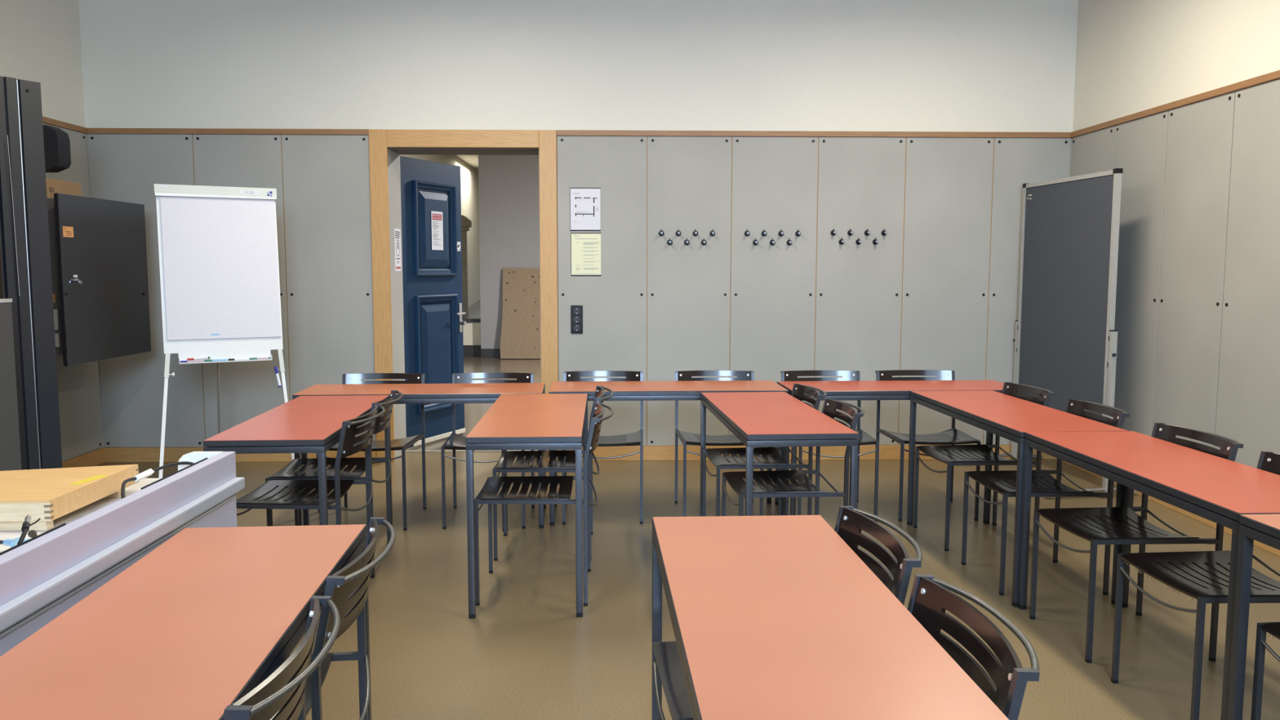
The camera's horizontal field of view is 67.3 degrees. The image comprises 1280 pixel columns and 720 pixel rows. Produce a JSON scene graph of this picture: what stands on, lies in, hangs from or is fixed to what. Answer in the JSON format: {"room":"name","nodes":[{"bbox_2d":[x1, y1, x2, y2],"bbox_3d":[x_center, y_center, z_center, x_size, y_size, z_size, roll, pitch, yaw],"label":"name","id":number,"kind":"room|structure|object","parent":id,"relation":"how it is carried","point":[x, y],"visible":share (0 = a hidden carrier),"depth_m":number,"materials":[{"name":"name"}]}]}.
{"room":"classroom","nodes":[
{"label":"classroom","id":0,"kind":"room"},
{"bbox_2d":[0,0,102,461],"bbox_3d":[-3.897,-0.926,1.988,0.303,4.250,9.509,0,5,-1],"label":"wall","id":1,"kind":"structure","parent":0,"point":[40,40],"depth_m":6.42,"materials":[{"name":"white paint"}]},
{"bbox_2d":[43,124,71,172],"bbox_3d":[-3.686,-1.295,5.897,0.302,0.273,0.130,0,5,-1],"label":"loudspeaker","id":2,"kind":"object","parent":1,"relation":"attached to","point":[56,141],"visible":0.37,"depth_m":5.84,"materials":[{"name":"black plastic"}]},
{"bbox_2d":[42,116,87,133],"bbox_3d":[-3.752,-1.140,1.959,0.032,0.038,9.485,0,5,-1],"label":"trim","id":3,"kind":"structure","parent":1,"relation":"attached to","point":[45,120],"depth_m":6.40,"materials":[{"name":"brown wood"}]},
{"bbox_2d":[62,448,104,467],"bbox_3d":[-3.751,1.137,2.178,0.024,0.106,9.485,0,5,-1],"label":"baseboard","id":4,"kind":"structure","parent":1,"relation":"attached to","point":[94,458],"depth_m":6.68,"materials":[{"name":"brown wood"}]},
{"bbox_2d":[47,192,151,366],"bbox_3d":[-3.543,-0.498,5.936,0.587,0.980,0.990,0,5,-1],"label":"upper cabinet","id":5,"kind":"object","parent":1,"relation":"attached to","point":[98,253],"visible":0.77,"depth_m":5.80,"materials":[{"name":"metal"}]},
{"bbox_2d":[53,309,59,329],"bbox_3d":[-3.466,-0.234,5.615,0.123,0.120,0.024,0,5,-1],"label":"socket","id":6,"kind":"object","parent":5,"relation":"attached to","point":[56,312],"depth_m":5.62,"materials":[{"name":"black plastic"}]},
{"bbox_2d":[54,333,60,346],"bbox_3d":[-3.466,-0.116,5.633,0.123,0.080,0.010,0,5,-1],"label":"power socket","id":7,"kind":"object","parent":5,"relation":"attached to","point":[57,335],"depth_m":5.63,"materials":[{"name":"white paint"}]},
{"bbox_2d":[45,177,81,198],"bbox_3d":[-3.571,-1.017,5.761,0.221,0.118,0.400,0,5,-1],"label":"cardboard box","id":8,"kind":"object","parent":5,"relation":"on","point":[53,185],"visible":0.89,"depth_m":5.75,"materials":[{"name":"brown cardboard"}]},
{"bbox_2d":[400,154,480,323],"bbox_3d":[-3.422,-2.288,16.429,0.300,4.200,18.710,0,5,-1],"label":"wall","id":9,"kind":"structure","parent":0,"point":[468,175],"depth_m":18.88,"materials":[{"name":"beige paint"}]},
{"bbox_2d":[467,299,480,315],"bbox_3d":[-3.311,-0.942,18.475,0.011,0.470,5.900,0,5,-1],"label":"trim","id":10,"kind":"structure","parent":9,"relation":"attached to","point":[475,306],"depth_m":19.22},
{"bbox_2d":[454,155,478,171],"bbox_3d":[-2.371,-3.622,16.324,12.000,0.120,18.710,0,5,-1],"label":"ceiling","id":11,"kind":"structure","parent":0,"point":[472,160],"depth_m":17.73,"materials":[{"name":"beige paint"}]},
{"bbox_2d":[478,155,539,348],"bbox_3d":[0.397,-2.143,14.976,5.730,4.200,0.400,0,5,-1],"label":"wall","id":12,"kind":"structure","parent":0,"point":[508,184],"depth_m":14.73,"materials":[{"name":"paint"}]},
{"bbox_2d":[480,348,500,358],"bbox_3d":[0.249,-0.105,14.960,5.430,0.145,0.015,0,5,-1],"label":"baseboard","id":13,"kind":"structure","parent":12,"relation":"attached to","point":[485,353],"depth_m":14.90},
{"bbox_2d":[78,0,1078,460],"bbox_3d":[-0.394,-1.402,6.983,7.532,4.250,0.396,0,5,-1],"label":"wall","id":14,"kind":"structure","parent":0,"point":[940,291],"depth_m":6.80,"materials":[{"name":"white paint"}]},
{"bbox_2d":[394,228,401,271],"bbox_3d":[-1.779,-0.808,7.062,0.002,0.310,0.190,0,5,-1],"label":"sign","id":15,"kind":"object","parent":14,"relation":"attached to","point":[397,231],"visible":1,"depth_m":7.06,"materials":[{"name":"paper"}]},
{"bbox_2d":[368,128,558,462],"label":"door","id":16,"kind":"structure","parent":14,"relation":"in","point":[432,279],"depth_m":7.31,"materials":[{"name":"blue wood"}]},
{"bbox_2d":[431,210,443,250],"bbox_3d":[-1.604,-1.022,7.605,0.003,0.303,0.152,2,6,23],"label":"notice","id":17,"kind":"object","parent":16,"relation":"attached to","point":[437,224],"visible":1,"depth_m":7.60,"materials":[{"name":"paper"}]},
{"bbox_2d":[457,241,460,251],"bbox_3d":[-1.495,-0.935,7.911,0.002,0.076,0.062,2,6,23],"label":"sticker","id":18,"kind":"object","parent":16,"relation":"attached to","point":[458,242],"visible":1,"depth_m":7.92,"materials":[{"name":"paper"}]},
{"bbox_2d":[570,305,582,333],"bbox_3d":[-0.453,-0.290,6.886,0.083,0.199,0.013,0,5,-1],"label":"wall socket","id":19,"kind":"object","parent":14,"relation":"attached to","point":[576,311],"visible":1,"depth_m":6.88,"materials":[{"name":"black plastic"}]},
{"bbox_2d":[85,128,1071,137],"bbox_3d":[-0.390,-1.599,6.772,6.932,0.038,0.032,0,5,-1],"label":"trim","id":20,"kind":"structure","parent":14,"relation":"attached to","point":[90,131],"depth_m":6.77,"materials":[{"name":"brown wood"}]},
{"bbox_2d":[102,444,1057,462],"bbox_3d":[-0.392,0.679,6.987,6.932,0.106,0.024,0,5,-1],"label":"baseboard","id":21,"kind":"structure","parent":14,"relation":"attached to","point":[886,451],"depth_m":6.98,"materials":[{"name":"brown wood"}]},
{"bbox_2d":[569,187,600,231],"bbox_3d":[-0.388,-1.069,6.816,0.217,0.304,0.005,0,5,-1],"label":"notice","id":22,"kind":"object","parent":14,"relation":"attached to","point":[584,202],"depth_m":6.82,"materials":[{"name":"white paper"}]},
{"bbox_2d":[570,232,601,275],"bbox_3d":[-0.384,-0.752,6.847,0.215,0.306,0.006,0,5,-1],"label":"notice","id":23,"kind":"object","parent":14,"relation":"attached to","point":[585,247],"visible":1,"depth_m":6.84,"materials":[{"name":"yellow paper"}]},
{"bbox_2d":[658,229,664,235],"bbox_3d":[0.153,-0.904,6.823,0.041,0.050,0.048,0,5,-1],"label":"coat hook","id":24,"kind":"object","parent":14,"relation":"attached to","point":[661,233],"visible":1,"depth_m":6.84,"materials":[{"name":"black plastic"}]},
{"bbox_2d":[666,238,672,245],"bbox_3d":[0.213,-0.841,6.831,0.041,0.050,0.048,0,5,-1],"label":"coat hook","id":25,"kind":"object","parent":14,"relation":"attached to","point":[669,242],"visible":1,"depth_m":6.85,"materials":[{"name":"black plastic"}]},
{"bbox_2d":[675,229,681,235],"bbox_3d":[0.274,-0.905,6.826,0.041,0.050,0.048,0,5,-1],"label":"coat hook","id":26,"kind":"object","parent":14,"relation":"attached to","point":[678,233],"visible":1,"depth_m":6.84,"materials":[{"name":"black plastic"}]},
{"bbox_2d":[684,238,689,245],"bbox_3d":[0.335,-0.841,6.833,0.041,0.050,0.048,0,5,-1],"label":"coat hook","id":27,"kind":"object","parent":14,"relation":"attached to","point":[686,242],"visible":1,"depth_m":6.85,"materials":[{"name":"black plastic"}]},
{"bbox_2d":[692,231,697,236],"bbox_3d":[0.396,-0.905,6.829,0.041,0.050,0.048,0,5,-1],"label":"coat hook","id":28,"kind":"object","parent":14,"relation":"attached to","point":[695,233],"visible":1,"depth_m":6.85,"materials":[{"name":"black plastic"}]},
{"bbox_2d":[701,238,706,245],"bbox_3d":[0.456,-0.841,6.836,0.041,0.050,0.048,0,5,-1],"label":"coat hook","id":29,"kind":"object","parent":14,"relation":"attached to","point":[704,242],"visible":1,"depth_m":6.85,"materials":[{"name":"black plastic"}]},
{"bbox_2d":[709,229,715,236],"bbox_3d":[0.517,-0.905,6.831,0.041,0.050,0.048,0,5,-1],"label":"coat hook","id":30,"kind":"object","parent":14,"relation":"attached to","point":[712,233],"visible":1,"depth_m":6.85,"materials":[{"name":"black plastic"}]},
{"bbox_2d":[744,229,750,236],"bbox_3d":[0.766,-0.905,6.837,0.041,0.050,0.048,0,5,-1],"label":"coat hook","id":31,"kind":"object","parent":14,"relation":"attached to","point":[747,233],"visible":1,"depth_m":6.85,"materials":[{"name":"black plastic"}]},
{"bbox_2d":[752,238,758,245],"bbox_3d":[0.826,-0.841,6.844,0.041,0.050,0.048,0,5,-1],"label":"coat hook","id":32,"kind":"object","parent":14,"relation":"attached to","point":[755,242],"visible":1,"depth_m":6.86,"materials":[{"name":"black plastic"}]},
{"bbox_2d":[761,229,767,236],"bbox_3d":[0.887,-0.905,6.840,0.041,0.050,0.048,0,5,-1],"label":"coat hook","id":33,"kind":"object","parent":14,"relation":"attached to","point":[764,233],"visible":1,"depth_m":6.86,"materials":[{"name":"black plastic"}]},
{"bbox_2d":[769,238,775,245],"bbox_3d":[0.948,-0.842,6.847,0.041,0.050,0.048,0,5,-1],"label":"coat hook","id":34,"kind":"object","parent":14,"relation":"attached to","point":[772,242],"visible":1,"depth_m":6.86,"materials":[{"name":"black plastic"}]},
{"bbox_2d":[777,229,783,236],"bbox_3d":[1.009,-0.905,6.842,0.041,0.050,0.048,0,5,-1],"label":"coat hook","id":35,"kind":"object","parent":14,"relation":"attached to","point":[780,233],"visible":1,"depth_m":6.86,"materials":[{"name":"black plastic"}]},
{"bbox_2d":[786,238,791,245],"bbox_3d":[1.069,-0.842,6.850,0.041,0.050,0.048,0,5,-1],"label":"coat hook","id":36,"kind":"object","parent":14,"relation":"attached to","point":[788,242],"visible":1,"depth_m":6.87,"materials":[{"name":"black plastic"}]},
{"bbox_2d":[795,229,800,236],"bbox_3d":[1.130,-0.905,6.845,0.041,0.050,0.048,0,5,-1],"label":"coat hook","id":37,"kind":"object","parent":14,"relation":"attached to","point":[797,233],"visible":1,"depth_m":6.86,"materials":[{"name":"black plastic"}]},
{"bbox_2d":[830,228,835,235],"bbox_3d":[1.384,-0.912,6.850,0.041,0.050,0.048,0,5,-1],"label":"coat hook","id":38,"kind":"object","parent":14,"relation":"attached to","point":[833,233],"visible":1,"depth_m":6.87,"materials":[{"name":"black plastic"}]},
{"bbox_2d":[838,237,844,244],"bbox_3d":[1.444,-0.848,6.858,0.041,0.050,0.048,0,5,-1],"label":"coat hook","id":39,"kind":"object","parent":14,"relation":"attached to","point":[841,242],"visible":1,"depth_m":6.87,"materials":[{"name":"black plastic"}]},
{"bbox_2d":[847,228,853,235],"bbox_3d":[1.505,-0.912,6.853,0.041,0.050,0.048,0,5,-1],"label":"coat hook","id":40,"kind":"object","parent":14,"relation":"attached to","point":[850,233],"visible":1,"depth_m":6.87,"materials":[{"name":"black plastic"}]},
{"bbox_2d":[855,237,861,244],"bbox_3d":[1.565,-0.848,6.860,0.041,0.050,0.048,0,5,-1],"label":"coat hook","id":41,"kind":"object","parent":14,"relation":"attached to","point":[858,242],"visible":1,"depth_m":6.88,"materials":[{"name":"black plastic"}]},
{"bbox_2d":[864,228,870,235],"bbox_3d":[1.627,-0.912,6.856,0.041,0.050,0.048,0,5,-1],"label":"coat hook","id":42,"kind":"object","parent":14,"relation":"attached to","point":[867,232],"visible":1,"depth_m":6.87,"materials":[{"name":"black plastic"}]},
{"bbox_2d":[872,237,878,244],"bbox_3d":[1.687,-0.848,6.863,0.041,0.050,0.048,0,5,-1],"label":"coat hook","id":43,"kind":"object","parent":14,"relation":"attached to","point":[875,242],"visible":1,"depth_m":6.88,"materials":[{"name":"black plastic"}]},
{"bbox_2d":[880,228,887,235],"bbox_3d":[1.748,-0.912,6.858,0.041,0.050,0.048,0,5,-1],"label":"coat hook","id":44,"kind":"object","parent":14,"relation":"attached to","point":[884,232],"visible":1,"depth_m":6.88,"materials":[{"name":"black plastic"}]},
{"bbox_2d":[96,356,1279,719],"bbox_3d":[-2.260,0.339,11.588,12.000,0.100,28.900,0,5,-1],"label":"floor","id":45,"kind":"structure","parent":0,"point":[526,653],"depth_m":4.07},
{"bbox_2d":[0,75,62,471],"bbox_3d":[-3.174,-0.160,4.021,0.252,2.337,2.176,0,5,-1],"label":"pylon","id":46,"kind":"object","parent":45,"relation":"on","point":[30,427],"visible":0.89,"depth_m":4.89,"materials":[{"name":"metal"}]},
{"bbox_2d":[0,451,244,656],"bbox_3d":[-1.662,0.762,2.034,1.006,0.824,1.718,0,5,-1],"label":"desk","id":47,"kind":"object","parent":45,"relation":"on","point":[42,576],"visible":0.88,"depth_m":2.15,"materials":[{"name":"white paint"}]},
{"bbox_2d":[0,537,29,547],"bbox_3d":[-1.382,0.395,2.034,0.306,0.063,0.158,1,6,13],"label":"power cable","id":48,"kind":"object","parent":47,"relation":"on","point":[9,542],"visible":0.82,"depth_m":2.08,"materials":[{"name":"blue plastic"}]},
{"bbox_2d":[17,514,40,544],"bbox_3d":[-1.242,0.369,1.933,0.027,0.092,0.116,-1,6,-11],"label":"cable","id":49,"kind":"object","parent":47,"relation":"on","point":[26,524],"visible":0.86,"depth_m":1.94,"materials":[{"name":"black plastic"}]},
{"bbox_2d":[27,529,37,537],"bbox_3d":[-1.341,0.391,2.124,0.018,0.031,0.180,-4,7,-34],"label":"plug","id":50,"kind":"object","parent":47,"relation":"on","point":[32,533],"visible":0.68,"depth_m":2.15,"materials":[{"name":"black plastic"}]},
{"bbox_2d":[0,464,138,530],"bbox_3d":[-1.603,0.348,2.462,0.421,0.077,0.431,0,5,-1],"label":"case","id":51,"kind":"object","parent":47,"relation":"on","point":[48,495],"visible":0.87,"depth_m":2.41,"materials":[{"name":"brown wood"}]},
{"bbox_2d":[120,461,194,498],"bbox_3d":[-1.308,0.333,2.565,0.132,0.047,0.508,0,5,-1],"label":"cable","id":52,"kind":"object","parent":47,"relation":"on","point":[149,472],"visible":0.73,"depth_m":2.64,"materials":[{"name":"black plastic"}]},
{"bbox_2d":[0,524,371,719],"bbox_3d":[-0.882,0.855,1.863,0.456,0.735,1.300,0,6,-5],"label":"table","id":53,"kind":"object","parent":45,"relation":"on","point":[194,625],"visible":0.95,"depth_m":1.76,"materials":[{"name":"laminate"}]},
{"bbox_2d":[153,183,294,478],"bbox_3d":[-2.720,-0.119,6.017,0.790,1.884,1.143,-4,7,-34],"label":"flip chart","id":54,"kind":"object","parent":45,"relation":"on","point":[219,268],"visible":1,"depth_m":5.74,"materials":[{"name":"white paint"}]},
{"bbox_2d":[180,360,203,362],"bbox_3d":[-2.629,0.008,5.637,0.125,0.013,0.013,-3,6,-29],"label":"marker pen","id":55,"kind":"object","parent":54,"relation":"in","point":[190,361],"visible":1,"depth_m":5.63,"materials":[{"name":"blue plastic"}]},
{"bbox_2d":[186,356,209,360],"bbox_3d":[-2.605,-0.008,5.668,0.124,0.019,0.013,-3,6,-29],"label":"marker pen","id":56,"kind":"object","parent":54,"relation":"in","point":[203,357],"visible":1,"depth_m":5.66,"materials":[{"name":"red plastic"}]},
{"bbox_2d":[204,359,227,361],"bbox_3d":[-2.517,0.002,5.700,0.127,0.013,0.013,-3,6,-29],"label":"marker pen","id":57,"kind":"object","parent":54,"relation":"in","point":[209,360],"visible":1,"depth_m":5.69,"materials":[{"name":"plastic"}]},
{"bbox_2d":[177,349,271,364],"bbox_3d":[-2.472,-0.017,5.739,0.510,0.065,0.061,-3,6,-29],"label":"tray","id":58,"kind":"object","parent":54,"relation":"on","point":[184,354],"depth_m":5.75,"materials":[{"name":"white paint"}]},
{"bbox_2d":[227,358,248,360],"bbox_3d":[-2.408,-0.003,5.763,0.115,0.013,0.013,-3,6,-29],"label":"marker pen","id":59,"kind":"object","parent":54,"relation":"in","point":[228,359],"visible":1,"depth_m":5.75,"materials":[{"name":"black plastic"}]},
{"bbox_2d":[248,356,270,359],"bbox_3d":[-2.303,-0.010,5.820,0.118,0.011,0.011,-3,6,-29],"label":"marker pen","id":60,"kind":"object","parent":54,"relation":"in","point":[268,357],"visible":1,"depth_m":5.81,"materials":[{"name":"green plastic"}]},
{"bbox_2d":[274,366,281,387],"bbox_3d":[-2.206,0.103,5.853,0.048,0.129,0.019,2,6,23],"label":"marker pen","id":61,"kind":"object","parent":54,"relation":"in","point":[275,367],"visible":1,"depth_m":5.84,"materials":[{"name":"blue plastic"}]},
{"bbox_2d":[223,595,340,719],"bbox_3d":[-0.796,0.855,1.586,0.581,0.787,0.470,0,6,-4],"label":"chair","id":62,"kind":"object","parent":45,"relation":"on","point":[281,695],"visible":1,"depth_m":1.51,"materials":[{"name":"paint"}]},
{"bbox_2d":[203,395,392,525],"bbox_3d":[-1.491,0.612,4.382,0.456,0.735,1.300,0,5,-4],"label":"table","id":63,"kind":"object","parent":45,"relation":"on","point":[303,424],"visible":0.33,"depth_m":3.94,"materials":[{"name":"laminate"}]},
{"bbox_2d":[235,404,385,577],"bbox_3d":[-1.386,0.614,4.091,0.581,0.787,0.470,0,5,0],"label":"chair","id":64,"kind":"object","parent":45,"relation":"on","point":[273,494],"visible":0.85,"depth_m":4.04,"materials":[{"name":"paint"}]},
{"bbox_2d":[265,390,403,544],"bbox_3d":[-1.429,0.566,4.596,0.581,0.787,0.470,0,5,-4],"label":"chair","id":65,"kind":"object","parent":45,"relation":"on","point":[294,470],"visible":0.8,"depth_m":4.60,"materials":[{"name":"paint"}]},
{"bbox_2d":[286,516,395,719],"bbox_3d":[-0.842,0.801,2.149,0.581,0.787,0.470,0,6,-5],"label":"chair","id":66,"kind":"object","parent":45,"relation":"on","point":[348,588],"visible":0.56,"depth_m":2.06,"materials":[{"name":"paint"}]},
{"bbox_2d":[325,373,426,530],"bbox_3d":[-1.472,0.492,5.365,0.470,0.787,0.581,0,5,-1],"label":"chair","id":67,"kind":"object","parent":45,"relation":"on","point":[402,444],"visible":0.48,"depth_m":5.53,"materials":[{"name":"paint"}]},
{"bbox_2d":[292,382,546,528],"bbox_3d":[-1.182,0.522,5.319,1.300,0.735,0.456,0,5,-4],"label":"table","id":68,"kind":"object","parent":45,"relation":"on","point":[477,393],"visible":0.62,"depth_m":5.16,"materials":[{"name":"laminate"}]},
{"bbox_2d":[461,215,471,323],"bbox_3d":[-2.961,-1.232,15.641,0.425,2.250,0.340,0,5,-1],"label":"stone pilaster","id":69,"kind":"object","parent":45,"relation":"on","point":[466,223],"visible":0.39,"depth_m":15.53,"materials":[{"name":"stone"}]},
{"bbox_2d":[462,318,480,356],"bbox_3d":[-2.852,-0.358,15.170,0.759,0.600,0.150,0,5,-1],"label":"parapet","id":70,"kind":"object","parent":45,"relation":"on","point":[471,331],"visible":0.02,"depth_m":15.12,"materials":[{"name":"beige paint"}]},
{"bbox_2d":[440,372,534,528],"bbox_3d":[-0.847,0.489,5.404,0.470,0.787,0.581,0,5,-2],"label":"chair","id":71,"kind":"object","parent":45,"relation":"on","point":[455,442],"visible":0.44,"depth_m":5.57,"materials":[{"name":"paint"}]},
{"bbox_2d":[499,267,540,358],"bbox_3d":[-1.462,-0.716,14.731,1.360,1.380,0.196,0,5,-1],"label":"plywood board","id":72,"kind":"object","parent":45,"relation":"on","point":[520,338],"visible":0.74,"depth_m":14.71,"materials":[{"name":"brown wood"}]},
{"bbox_2d":[465,393,587,618],"bbox_3d":[-0.481,0.606,4.461,0.456,0.735,1.300,0,5,-2],"label":"table","id":73,"kind":"object","parent":45,"relation":"on","point":[514,421],"visible":0.91,"depth_m":3.86,"materials":[{"name":"laminate"}]},
{"bbox_2d":[474,402,613,605],"bbox_3d":[-0.405,0.607,4.177,0.581,0.787,0.470,0,5,-1],"label":"chair","id":74,"kind":"object","parent":45,"relation":"on","point":[487,495],"visible":1,"depth_m":4.10,"materials":[{"name":"paint"}]},
{"bbox_2d":[492,386,613,560],"bbox_3d":[-0.423,0.548,4.792,0.581,0.787,0.470,0,5,-2],"label":"chair","id":75,"kind":"object","parent":45,"relation":"on","point":[504,465],"visible":0.74,"depth_m":4.79,"materials":[{"name":"paint"}]},
{"bbox_2d":[561,370,643,524],"bbox_3d":[-0.211,0.480,5.506,0.470,0.787,0.581,0,5,-2],"label":"chair","id":76,"kind":"object","parent":45,"relation":"on","point":[636,438],"visible":0.58,"depth_m":5.56,"materials":[{"name":"paint"}]},
{"bbox_2d":[548,380,788,525],"bbox_3d":[0.146,0.511,5.457,1.300,0.735,0.456,0,5,-3],"label":"table","id":77,"kind":"object","parent":45,"relation":"on","point":[622,390],"visible":0.57,"depth_m":5.28,"materials":[{"name":"laminate"}]},
{"bbox_2d":[674,370,764,516],"bbox_3d":[0.449,0.477,5.537,0.470,0.787,0.581,0,5,-2],"label":"chair","id":78,"kind":"object","parent":45,"relation":"on","point":[686,438],"visible":0.59,"depth_m":5.68,"materials":[{"name":"paint"}]},
{"bbox_2d":[702,383,826,516],"bbox_3d":[0.633,0.540,4.883,0.581,0.787,0.470,0,6,-5],"label":"chair","id":79,"kind":"object","parent":45,"relation":"on","point":[714,455],"visible":0.79,"depth_m":4.90,"materials":[{"name":"paint"}]},
{"bbox_2d":[699,391,858,516],"bbox_3d":[0.603,0.600,4.538,0.456,0.735,1.300,0,6,-5],"label":"table","id":80,"kind":"object","parent":45,"relation":"on","point":[757,419],"visible":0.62,"depth_m":4.12,"materials":[{"name":"laminate"}]},
{"bbox_2d":[652,506,922,719],"bbox_3d":[0.334,0.791,2.266,0.581,0.787,0.470,0,6,-5],"label":"chair","id":81,"kind":"object","parent":45,"relation":"on","point":[850,522],"visible":0.43,"depth_m":2.27,"materials":[{"name":"paint"}]},
{"bbox_2d":[721,398,864,515],"bbox_3d":[0.685,0.596,4.304,0.581,0.787,0.470,0,6,-5],"label":"chair","id":82,"kind":"object","parent":45,"relation":"on","point":[805,488],"visible":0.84,"depth_m":4.32,"materials":[{"name":"paint"}]},
{"bbox_2d":[780,370,879,521],"bbox_3d":[1.081,0.477,5.547,0.470,0.787,0.581,0,5,-2],"label":"chair","id":83,"kind":"object","parent":45,"relation":"on","point":[864,438],"visible":0.32,"depth_m":5.71,"materials":[{"name":"paint"}]},
{"bbox_2d":[651,515,1008,719],"bbox_3d":[0.292,0.846,1.968,0.456,0.735,1.300,0,5,-3],"label":"table","id":84,"kind":"object","parent":45,"relation":"on","point":[772,617],"visible":0.97,"depth_m":1.77,"materials":[{"name":"laminate"}]},
{"bbox_2d":[774,380,1027,515],"bbox_3d":[1.464,0.510,5.486,1.300,0.735,0.456,0,5,-3],"label":"table","id":85,"kind":"object","parent":45,"relation":"on","point":[865,389],"visible":0.31,"depth_m":5.36,"materials":[{"name":"laminate"}]},
{"bbox_2d":[875,369,981,521],"bbox_3d":[1.652,0.475,5.576,0.470,0.787,0.581,0,5,-1],"label":"chair","id":86,"kind":"object","parent":45,"relation":"on","point":[953,436],"visible":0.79,"depth_m":5.56,"materials":[{"name":"paint"}]},
{"bbox_2d":[906,574,1039,719],"bbox_3d":[0.360,0.844,1.720,0.581,0.787,0.470,0,5,-3],"label":"chair","id":87,"kind":"object","parent":45,"relation":"on","point":[930,598],"visible":0.77,"depth_m":1.70,"materials":[{"name":"paint"}]},
{"bbox_2d":[913,382,1054,551],"bbox_3d":[1.780,0.534,4.968,0.581,0.787,0.470,0,6,-5],"label":"chair","id":88,"kind":"object","parent":45,"relation":"on","point":[981,454],"visible":0.82,"depth_m":5.00,"materials":[{"name":"paint"}]},
{"bbox_2d":[906,390,1128,607],"bbox_3d":[1.734,0.595,4.604,0.456,0.735,1.300,0,5,-4],"label":"table","id":89,"kind":"object","parent":45,"relation":"on","point":[1008,417],"visible":0.84,"depth_m":4.36,"materials":[{"name":"laminate"}]},
{"bbox_2d":[961,398,1129,595],"bbox_3d":[1.819,0.596,4.315,0.581,0.787,0.470,0,5,-3],"label":"chair","id":90,"kind":"object","parent":45,"relation":"on","point":[1003,482],"visible":0.77,"depth_m":4.30,"materials":[{"name":"paint"}]},
{"bbox_2d":[999,168,1137,497],"bbox_3d":[2.688,-0.204,6.332,0.624,1.983,1.182,-1,6,-6],"label":"board","id":91,"kind":"object","parent":45,"relation":"on","point":[1065,340],"visible":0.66,"depth_m":6.23,"materials":[{"name":"grey fabric"}]},
{"bbox_2d":[1029,422,1243,662],"bbox_3d":[1.861,0.663,3.617,0.581,0.787,0.470,0,5,-4],"label":"chair","id":92,"kind":"object","parent":45,"relation":"on","point":[1102,525],"visible":0.84,"depth_m":3.59,"materials":[{"name":"paint"}]},
{"bbox_2d":[1017,431,1279,719],"bbox_3d":[1.824,0.719,3.307,0.456,0.735,1.300,0,5,-3],"label":"table","id":93,"kind":"object","parent":45,"relation":"on","point":[1215,489],"visible":0.84,"depth_m":3.20,"materials":[{"name":"laminate"}]},
{"bbox_2d":[1111,451,1279,719],"bbox_3d":[1.896,0.721,3.023,0.581,0.787,0.470,0,5,-3],"label":"chair","id":94,"kind":"object","parent":45,"relation":"on","point":[1203,576],"visible":0.84,"depth_m":3.05,"materials":[{"name":"paint"}]},
{"bbox_2d":[1226,514,1279,719],"bbox_3d":[1.888,0.845,2.003,0.456,0.735,1.300,0,5,-3],"label":"table","id":95,"kind":"object","parent":45,"relation":"on","point":[1264,529],"visible":1,"depth_m":2.60,"materials":[{"name":"paint"}]},
{"bbox_2d":[1250,622,1279,719],"bbox_3d":[1.960,0.781,2.394,0.581,0.787,0.470,0,5,-3],"label":"chair","id":96,"kind":"object","parent":45,"relation":"on","point":[1272,628],"visible":1,"depth_m":2.59,"materials":[{"name":"paint"}]},
{"bbox_2d":[1070,0,1279,467],"bbox_3d":[3.330,-0.933,2.150,0.303,4.250,9.509,0,5,-1],"label":"wall","id":97,"kind":"structure","parent":0,"point":[1197,306],"depth_m":5.42,"materials":[{"name":"white paint"}]},
{"bbox_2d":[1062,460,1279,556],"bbox_3d":[3.179,1.130,2.333,0.024,0.106,9.485,0,5,-1],"label":"baseboard","id":98,"kind":"structure","parent":97,"relation":"attached to","point":[1206,522],"depth_m":5.36,"materials":[{"name":"brown wood"}]},
{"bbox_2d":[1071,70,1279,137],"bbox_3d":[3.186,-1.147,2.115,0.032,0.038,9.485,0,5,-1],"label":"trim","id":99,"kind":"structure","parent":97,"relation":"attached to","point":[1274,75],"depth_m":5.46,"materials":[{"name":"brown wood"}]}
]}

